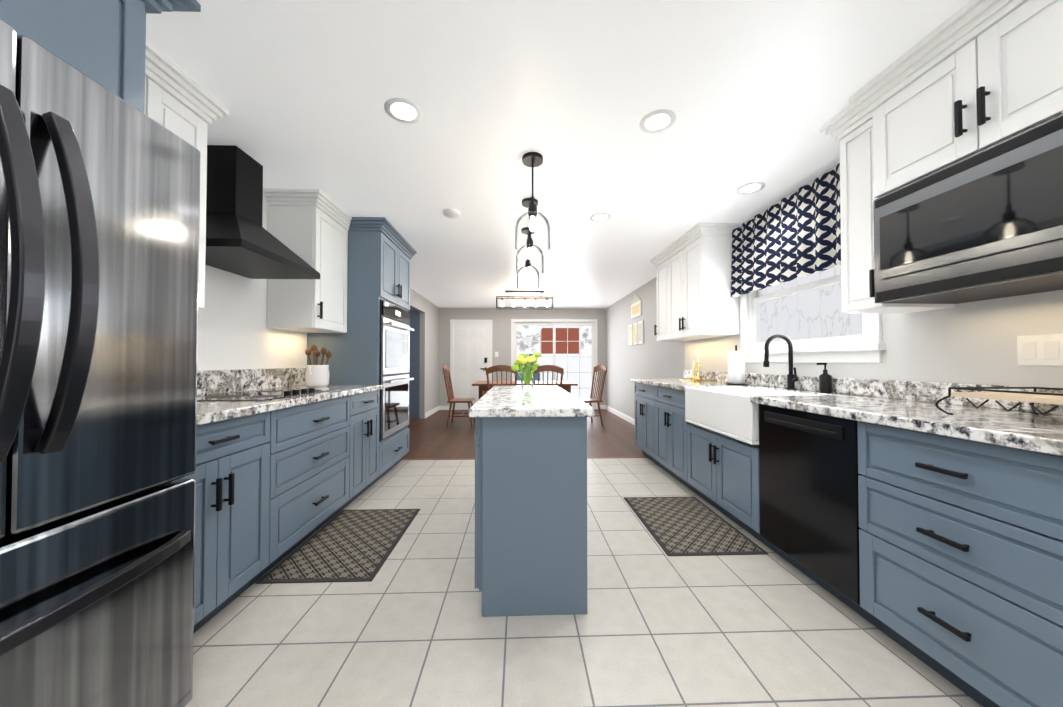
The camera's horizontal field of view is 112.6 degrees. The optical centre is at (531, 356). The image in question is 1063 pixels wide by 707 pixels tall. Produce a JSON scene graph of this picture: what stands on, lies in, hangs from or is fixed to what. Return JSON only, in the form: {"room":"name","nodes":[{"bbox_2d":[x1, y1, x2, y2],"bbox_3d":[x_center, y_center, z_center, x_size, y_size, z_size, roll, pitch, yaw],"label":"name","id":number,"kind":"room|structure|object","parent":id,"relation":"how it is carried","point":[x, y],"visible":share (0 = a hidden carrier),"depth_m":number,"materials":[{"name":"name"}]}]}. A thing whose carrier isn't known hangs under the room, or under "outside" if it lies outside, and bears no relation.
{"room":"kitchen","nodes":[
{"label":"kitchen","id":0,"kind":"room"},
{"bbox_2d":[197,192,438,418],"bbox_3d":[-2.030,-0.036,2.951,0.100,2.390,10.650,0,-1,-2],"label":"wall","id":1,"kind":"structure","parent":0,"point":[234,332],"depth_m":2.50,"materials":[{"name":"white paint"}]},
{"bbox_2d":[0,0,155,120],"bbox_3d":[-1.578,-0.944,0.902,0.655,0.480,0.486,0,-1,-2],"label":"upper cabinet","id":2,"kind":"object","parent":1,"relation":"attached to","point":[104,40],"depth_m":1.04,"materials":[{"name":"blue wood"}]},
{"bbox_2d":[156,72,215,308],"bbox_3d":[-1.751,-0.705,1.441,0.350,0.940,0.568,0,-1,-2],"label":"upper cabinet","id":3,"kind":"object","parent":1,"relation":"attached to","point":[178,113],"depth_m":1.69,"materials":[{"name":"white wood"}]},
{"bbox_2d":[197,368,307,391],"bbox_3d":[-1.938,0.156,2.131,0.022,0.149,1.986,0,-1,-2],"label":"backsplash","id":4,"kind":"structure","parent":1,"relation":"attached to","point":[207,380],"depth_m":2.42,"materials":[{"name":"grey stone"}]},
{"bbox_2d":[205,112,323,278],"bbox_3d":[-1.711,-0.894,2.135,0.476,0.610,0.707,0,-1,-2],"label":"hood","id":5,"kind":"object","parent":1,"relation":"attached to","point":[292,244],"depth_m":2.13,"materials":[{"name":"black metal"}]},
{"bbox_2d":[264,208,347,335],"bbox_3d":[-1.799,-0.683,2.893,0.350,0.940,0.498,0,-1,-2],"label":"upper cabinet","id":6,"kind":"object","parent":1,"relation":"attached to","point":[311,305],"depth_m":2.78,"materials":[{"name":"white wood"}]},
{"bbox_2d":[425,406,439,417],"bbox_3d":[-2.130,1.182,7.632,0.014,0.100,1.250,0,-1,-2],"label":"baseboard","id":7,"kind":"structure","parent":1,"relation":"attached to","point":[437,408],"depth_m":7.55,"materials":[{"name":"white wood"}]},
{"bbox_2d":[408,308,419,418],"bbox_3d":[-2.848,0.028,7.051,1.260,2.390,0.100,0,-1,-2],"label":"wall","id":8,"kind":"structure","parent":0,"point":[414,366],"depth_m":7.01,"materials":[{"name":"blue"}]},
{"bbox_2d":[439,308,605,405],"bbox_3d":[-0.201,0.049,8.390,4.120,2.390,0.100,0,-1,-2],"label":"wall","id":9,"kind":"structure","parent":0,"point":[500,318],"depth_m":8.33,"materials":[{"name":"grey paint"}]},
{"bbox_2d":[450,319,491,409],"bbox_3d":[-1.408,0.187,8.267,0.980,2.110,0.060,0,-1,-2],"label":"door","id":10,"kind":"structure","parent":9,"relation":"attached to","point":[470,352],"depth_m":8.28,"materials":[{"name":"white wood"}]},
{"bbox_2d":[511,319,597,408],"bbox_3d":[0.539,0.178,8.382,2.040,2.130,0.088,0,-1,-2],"label":"patio door","id":11,"kind":"structure","parent":9,"relation":"attached to","point":[554,323],"depth_m":8.38,"materials":[{"name":"white"}]},
{"bbox_2d":[401,409,645,458],"bbox_3d":[-0.820,1.261,6.234,5.500,0.098,4.330,0,-1,-2],"label":"floor","id":12,"kind":"structure","parent":0,"point":[432,436],"depth_m":5.25,"materials":[{"name":"brown wood"}]},
{"bbox_2d":[443,364,474,426],"bbox_3d":[-1.287,0.676,6.293,0.542,1.076,0.484,0,-1,-2],"label":"chair","id":13,"kind":"object","parent":12,"relation":"on","point":[449,388],"visible":0.94,"depth_m":6.22,"materials":[{"name":"brown wood"}]},
{"bbox_2d":[486,365,517,390],"bbox_3d":[-0.458,0.666,5.605,0.484,1.076,0.542,0,-1,-2],"label":"chair","id":14,"kind":"object","parent":12,"relation":"on","point":[497,368],"visible":0.35,"depth_m":5.36,"materials":[{"name":"brown wood"}]},
{"bbox_2d":[472,381,577,398],"bbox_3d":[-0.124,0.835,6.379,1.760,0.755,1.000,0,-1,-2],"label":"dining table","id":15,"kind":"object","parent":12,"relation":"on","point":[483,388],"visible":0.23,"depth_m":5.96,"materials":[{"name":"brown wood"}]},
{"bbox_2d":[533,365,563,387],"bbox_3d":[0.241,0.666,5.628,0.484,1.076,0.542,0,-1,-2],"label":"chair","id":16,"kind":"object","parent":12,"relation":"on","point":[552,368],"visible":0.29,"depth_m":5.39,"materials":[{"name":"brown wood"}]},
{"bbox_2d":[578,364,606,425],"bbox_3d":[1.022,0.677,6.331,0.542,1.075,0.484,0,-1,-16],"label":"chair","id":17,"kind":"object","parent":12,"relation":"on","point":[591,399],"visible":0.65,"depth_m":6.30,"materials":[{"name":"brown wood"}]},
{"bbox_2d":[146,0,970,307],"bbox_3d":[-0.710,-1.280,3.015,5.500,0.100,10.850,0,-1,-2],"label":"ceiling","id":18,"kind":"structure","parent":0,"point":[572,92],"depth_m":1.79,"materials":[{"name":"white paint"}]},
{"bbox_2d":[384,97,422,123],"bbox_3d":[-0.650,-1.247,1.801,0.184,0.004,0.184,0,-1,-2],"label":"recessed light","id":19,"kind":"object","parent":18,"relation":"in","point":[403,110],"visible":1,"depth_m":1.79,"materials":[{"name":"white"}]},
{"bbox_2d":[443,209,459,217],"bbox_3d":[-0.677,-1.215,3.015,0.140,0.030,0.140,0,-1,-2],"label":"recessed light","id":20,"kind":"object","parent":18,"relation":"in","point":[451,213],"visible":1,"depth_m":2.98,"materials":[{"name":"white"}]},
{"bbox_2d":[496,290,552,309],"bbox_3d":[-0.122,-1.020,6.358,1.012,0.315,0.192,0,-1,-2],"label":"chandelier","id":21,"kind":"object","parent":18,"relation":"hanging from","point":[520,297],"visible":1,"depth_m":6.34,"materials":[{"name":"black"}]},
{"bbox_2d":[516,227,539,288],"bbox_3d":[-0.033,-0.941,3.408,0.224,0.564,0.224,0,-1,-2],"label":"pendant light","id":22,"kind":"object","parent":18,"relation":"hanging from","point":[527,262],"visible":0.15,"depth_m":3.40,"materials":[{"name":"black"}]},
{"bbox_2d":[516,198,543,275],"bbox_3d":[-0.013,-0.950,2.808,0.224,0.564,0.224,0,-1,-2],"label":"pendant light","id":23,"kind":"object","parent":18,"relation":"hanging from","point":[526,202],"visible":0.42,"depth_m":2.80,"materials":[{"name":"black"}]},
{"bbox_2d":[515,152,550,250],"bbox_3d":[0.007,-0.960,2.209,0.224,0.564,0.224,0,-1,-2],"label":"pendant light","id":24,"kind":"object","parent":18,"relation":"hanging from","point":[532,159],"visible":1,"depth_m":2.20,"materials":[{"name":"black metal"}]},
{"bbox_2d":[590,213,610,221],"bbox_3d":[0.607,-1.226,3.120,0.184,0.004,0.184,0,-1,-2],"label":"recessed light","id":25,"kind":"object","parent":18,"relation":"in","point":[599,217],"visible":1,"depth_m":3.12,"materials":[{"name":"white plastic"}]},
{"bbox_2d":[639,109,675,132],"bbox_3d":[0.668,-1.246,1.880,0.184,0.004,0.184,0,-1,-2],"label":"recessed light","id":26,"kind":"object","parent":18,"relation":"in","point":[658,121],"visible":1,"depth_m":1.88,"materials":[{"name":"white"}]},
{"bbox_2d":[736,182,764,193],"bbox_3d":[1.605,-1.234,2.597,0.184,0.004,0.184,0,-1,-2],"label":"recessed light","id":27,"kind":"object","parent":18,"relation":"in","point":[750,188],"visible":1,"depth_m":2.59,"materials":[{"name":"white"}]},
{"bbox_2d":[185,458,982,706],"bbox_3d":[0.052,1.176,0.836,4.120,0.100,6.520,0,-1,-2],"label":"floor","id":28,"kind":"structure","parent":0,"point":[409,625],"depth_m":1.44,"materials":[{"name":"white tile"}]},
{"bbox_2d":[0,19,199,706],"bbox_3d":[-1.431,0.224,0.708,0.939,1.800,0.838,0,-1,-2],"label":"fridge","id":29,"kind":"object","parent":28,"relation":"on","point":[99,227],"visible":1,"depth_m":0.85,"materials":[{"name":"grey metal"}]},
{"bbox_2d":[180,412,275,633],"bbox_3d":[-1.608,0.698,1.445,0.637,0.876,0.613,0,-1,-2],"label":"base cabinet","id":30,"kind":"object","parent":28,"relation":"on","point":[234,476],"depth_m":1.54,"materials":[{"name":"blue wood"}]},
{"bbox_2d":[196,384,383,427],"bbox_3d":[-1.614,0.251,2.141,0.672,0.040,1.986,0,-1,-2],"label":"countertop","id":31,"kind":"structure","parent":30,"relation":"on","point":[208,411],"depth_m":1.74,"materials":[{"name":"white stone"}]},
{"bbox_2d":[197,384,339,399],"bbox_3d":[-1.619,0.217,2.176,0.470,0.029,0.760,0,-1,-2],"label":"cooktop","id":32,"kind":"object","parent":31,"relation":"in","point":[262,391],"depth_m":2.23,"materials":[{"name":"black metal"}]},
{"bbox_2d":[276,396,355,564],"bbox_3d":[-1.632,0.709,2.164,0.637,0.876,0.949,0,-1,-2],"label":"base cabinet","id":33,"kind":"object","parent":28,"relation":"on","point":[288,460],"depth_m":2.13,"materials":[{"name":"blue wood"}]},
{"bbox_2d":[256,509,419,583],"bbox_3d":[-1.113,1.144,2.228,0.575,0.008,0.880,0,-1,-2],"label":"rug","id":34,"kind":"object","parent":28,"relation":"on","point":[350,545],"visible":1,"depth_m":2.09,"materials":[{"name":"grey fabric"}]},
{"bbox_2d":[305,224,411,477],"bbox_3d":[-1.672,0.013,3.568,0.651,2.311,0.860,0,-1,-2],"label":"tall cabinet","id":35,"kind":"object","parent":28,"relation":"on","point":[375,349],"depth_m":3.16,"materials":[{"name":"blue wood"}]},
{"bbox_2d":[379,299,413,441],"bbox_3d":[-1.335,0.129,3.578,0.090,1.280,0.780,0,-1,-2],"label":"oven","id":36,"kind":"object","parent":35,"relation":"in","point":[394,318],"depth_m":3.45,"materials":[{"name":"silver metal"}]},
{"bbox_2d":[356,392,379,497],"bbox_3d":[-1.655,0.720,2.852,0.637,0.876,0.550,0,-1,-2],"label":"base cabinet","id":37,"kind":"object","parent":28,"relation":"on","point":[368,403],"depth_m":2.89,"materials":[{"name":"blue wood"}]},
{"bbox_2d":[401,457,647,459],"bbox_3d":[-0.058,1.174,4.095,3.920,0.005,0.040,0,-1,-2],"label":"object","id":38,"kind":"structure","parent":28,"relation":"on","point":[474,458],"depth_m":4.08,"materials":[{"name":"brown wood"}]},
{"bbox_2d":[474,416,592,616],"bbox_3d":[-0.044,0.711,2.261,0.537,0.875,1.400,0,-1,-2],"label":"kitchen island","id":39,"kind":"object","parent":28,"relation":"on","point":[531,500],"depth_m":1.56,"materials":[{"name":"blue wood"}]},
{"bbox_2d":[469,384,593,419],"bbox_3d":[-0.023,0.253,2.269,0.545,0.040,1.480,0,-1,-2],"label":"island countertop","id":40,"kind":"structure","parent":39,"relation":"on","point":[522,402],"depth_m":1.62,"materials":[{"name":"white stone"}]},
{"bbox_2d":[511,352,540,387],"bbox_3d":[-0.043,0.104,2.803,0.240,0.275,0.216,0,-1,-2],"label":"vase","id":41,"kind":"object","parent":40,"relation":"on","point":[522,359],"depth_m":2.76,"materials":[{"name":"clear glass"}]},
{"bbox_2d":[634,384,650,459],"bbox_3d":[1.586,0.737,3.966,0.637,0.876,0.741,0,-1,-2],"label":"base cabinet","id":42,"kind":"object","parent":28,"relation":"on","point":[642,397],"depth_m":4.01,"materials":[{"name":"blue wood"}]},
{"bbox_2d":[623,497,767,555],"bbox_3d":[1.062,1.148,2.477,0.590,0.008,0.870,0,-1,-2],"label":"rug","id":43,"kind":"object","parent":28,"relation":"on","point":[684,526],"visible":1,"depth_m":2.35,"materials":[{"name":"grey fabric"}]},
{"bbox_2d":[651,384,750,482],"bbox_3d":[1.608,0.727,3.317,0.637,0.876,0.802,0,-1,-2],"label":"base cabinet","id":44,"kind":"object","parent":28,"relation":"on","point":[666,403],"depth_m":3.32,"materials":[{"name":"blue wood"}]},
{"bbox_2d":[632,380,758,391],"bbox_3d":[1.580,0.274,3.654,0.672,0.040,1.380,0,-1,-2],"label":"countertop","id":45,"kind":"structure","parent":44,"relation":"on","point":[680,384],"depth_m":3.29,"materials":[{"name":"white stone"}]},
{"bbox_2d":[683,424,758,539],"bbox_3d":[1.635,0.853,2.530,0.637,0.600,0.891,0,-1,-2],"label":"base cabinet","id":46,"kind":"object","parent":28,"relation":"on","point":[724,472],"depth_m":2.44,"materials":[{"name":"blue wood"}]},
{"bbox_2d":[683,420,754,447],"bbox_3d":[1.564,0.520,2.534,0.545,0.026,0.850,0,-1,-2],"label":"trim","id":47,"kind":"structure","parent":46,"relation":"on","point":[740,438],"depth_m":2.41,"materials":[{"name":"white ceramic"}]},
{"bbox_2d":[685,387,819,444],"bbox_3d":[1.564,0.389,2.535,0.545,0.287,0.850,0,-1,-2],"label":"sink","id":48,"kind":"object","parent":46,"relation":"in","point":[730,412],"depth_m":2.45,"materials":[{"name":"white ceramic"}]},
{"bbox_2d":[755,404,850,607],"bbox_3d":[1.660,0.703,1.783,0.637,0.876,0.609,0,-1,-2],"label":"dishwasher","id":49,"kind":"object","parent":28,"relation":"on","point":[805,457],"depth_m":1.72,"materials":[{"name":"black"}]},
{"bbox_2d":[851,420,1062,706],"bbox_3d":[1.682,0.693,1.133,0.637,0.876,0.691,0,-1,-2],"label":"base cabinet","id":50,"kind":"object","parent":28,"relation":"on","point":[921,520],"depth_m":1.12,"materials":[{"name":"blue wood"}]},
{"bbox_2d":[747,396,1062,455],"bbox_3d":[1.664,0.235,1.130,0.672,0.040,1.970,0,-1,-2],"label":"countertop","id":51,"kind":"structure","parent":50,"relation":"on","point":[1041,432],"depth_m":1.29,"materials":[{"name":"white stone"}]},
{"bbox_2d":[763,334,798,389],"bbox_3d":[1.800,0.036,2.555,0.232,0.403,0.097,0,-1,-2],"label":"faucet","id":52,"kind":"object","parent":51,"relation":"on","point":[792,379],"depth_m":2.56,"materials":[{"name":"black metal"}]},
{"bbox_2d":[935,387,1062,414],"bbox_3d":[1.764,0.165,1.109,0.396,0.106,0.536,0,-1,-2],"label":"tray","id":53,"kind":"object","parent":51,"relation":"on","point":[1033,397],"depth_m":1.25,"materials":[{"name":"beige wood"}]},
{"bbox_2d":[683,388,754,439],"bbox_3d":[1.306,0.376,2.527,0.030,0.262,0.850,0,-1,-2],"label":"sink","id":54,"kind":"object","parent":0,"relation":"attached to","point":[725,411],"depth_m":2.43,"materials":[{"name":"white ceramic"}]},
{"bbox_2d":[605,162,1062,418],"bbox_3d":[1.988,-0.034,3.086,0.100,2.390,10.650,0,-1,-2],"label":"wall","id":55,"kind":"structure","parent":0,"point":[974,342],"depth_m":1.84,"materials":[{"name":"white paint"}]},
{"bbox_2d":[605,405,634,424],"bbox_3d":[1.820,1.162,6.379,0.014,0.100,4.020,0,-1,-2],"label":"baseboard","id":56,"kind":"structure","parent":55,"relation":"attached to","point":[606,407],"depth_m":7.08,"materials":[{"name":"white wood"}]},
{"bbox_2d":[629,294,643,345],"bbox_3d":[1.819,-0.651,6.192,0.024,0.880,0.750,0,-1,-2],"label":"pictures","id":57,"kind":"object","parent":55,"relation":"attached to","point":[636,333],"visible":1,"depth_m":6.11,"materials":[{"name":"white"}]},
{"bbox_2d":[655,260,690,340],"bbox_3d":[1.724,-0.663,4.169,0.350,0.940,0.427,0,-1,-2],"label":"upper cabinet","id":58,"kind":"object","parent":55,"relation":"attached to","point":[659,267],"depth_m":4.28,"materials":[{"name":"white wood"}]},
{"bbox_2d":[663,232,742,339],"bbox_3d":[1.740,-0.670,3.680,0.350,0.940,0.795,0,-1,-2],"label":"upper cabinet","id":59,"kind":"object","parent":55,"relation":"attached to","point":[703,277],"depth_m":3.29,"materials":[{"name":"white wood"}]},
{"bbox_2d":[738,275,885,362],"bbox_3d":[1.981,-0.494,2.628,0.145,1.075,1.290,0,-1,-2],"label":"window","id":60,"kind":"structure","parent":55,"relation":"in","point":[867,346],"depth_m":2.48,"materials":[{"name":"white"}]},
{"bbox_2d":[683,370,1062,415],"bbox_3d":[1.647,0.318,2.244,0.632,0.369,4.200,0,-1,-2],"label":"backsplash","id":61,"kind":"structure","parent":55,"relation":"attached to","point":[1021,398],"depth_m":1.84,"materials":[{"name":"grey stone"}]},
{"bbox_2d":[835,116,944,313],"bbox_3d":[1.805,-0.700,1.766,0.350,0.940,0.216,0,-1,-2],"label":"upper cabinet","id":62,"kind":"object","parent":55,"relation":"attached to","point":[851,172],"depth_m":1.80,"materials":[{"name":"white wood"}]},
{"bbox_2d":[863,0,1062,195],"bbox_3d":[1.796,-0.959,1.279,0.401,0.438,0.758,0,-1,-2],"label":"upper cabinet","id":63,"kind":"object","parent":55,"relation":"attached to","point":[1003,71],"depth_m":1.29,"materials":[{"name":"white wood"}]},
{"bbox_2d":[867,104,1062,307],"bbox_3d":[1.794,-0.493,1.272,0.402,0.480,0.752,0,-1,-2],"label":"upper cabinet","id":64,"kind":"object","parent":55,"relation":"attached to","point":[985,222],"depth_m":1.29,"materials":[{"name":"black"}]},
{"bbox_2d":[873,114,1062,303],"bbox_3d":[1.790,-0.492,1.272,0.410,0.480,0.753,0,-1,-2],"label":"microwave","id":65,"kind":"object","parent":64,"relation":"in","point":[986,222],"depth_m":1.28,"materials":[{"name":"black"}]},
{"bbox_2d":[1017,334,1062,365],"bbox_3d":[1.990,-0.025,1.385,0.008,0.120,0.130,0,-1,-2],"label":"electrical outlet plate","id":66,"kind":"object","parent":55,"relation":"attached to","point":[1042,350],"visible":1,"depth_m":1.39,"materials":[{"name":"white plastic"}]},
{"label":"outside","id":67,"kind":"structure","parent":0,"visible":0},
{"bbox_2d":[517,264,861,403],"bbox_3d":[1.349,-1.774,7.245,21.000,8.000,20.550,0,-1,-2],"label":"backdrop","id":68,"kind":"structure","parent":67,"point":[814,313],"depth_m":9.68,"materials":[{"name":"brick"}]}
]}

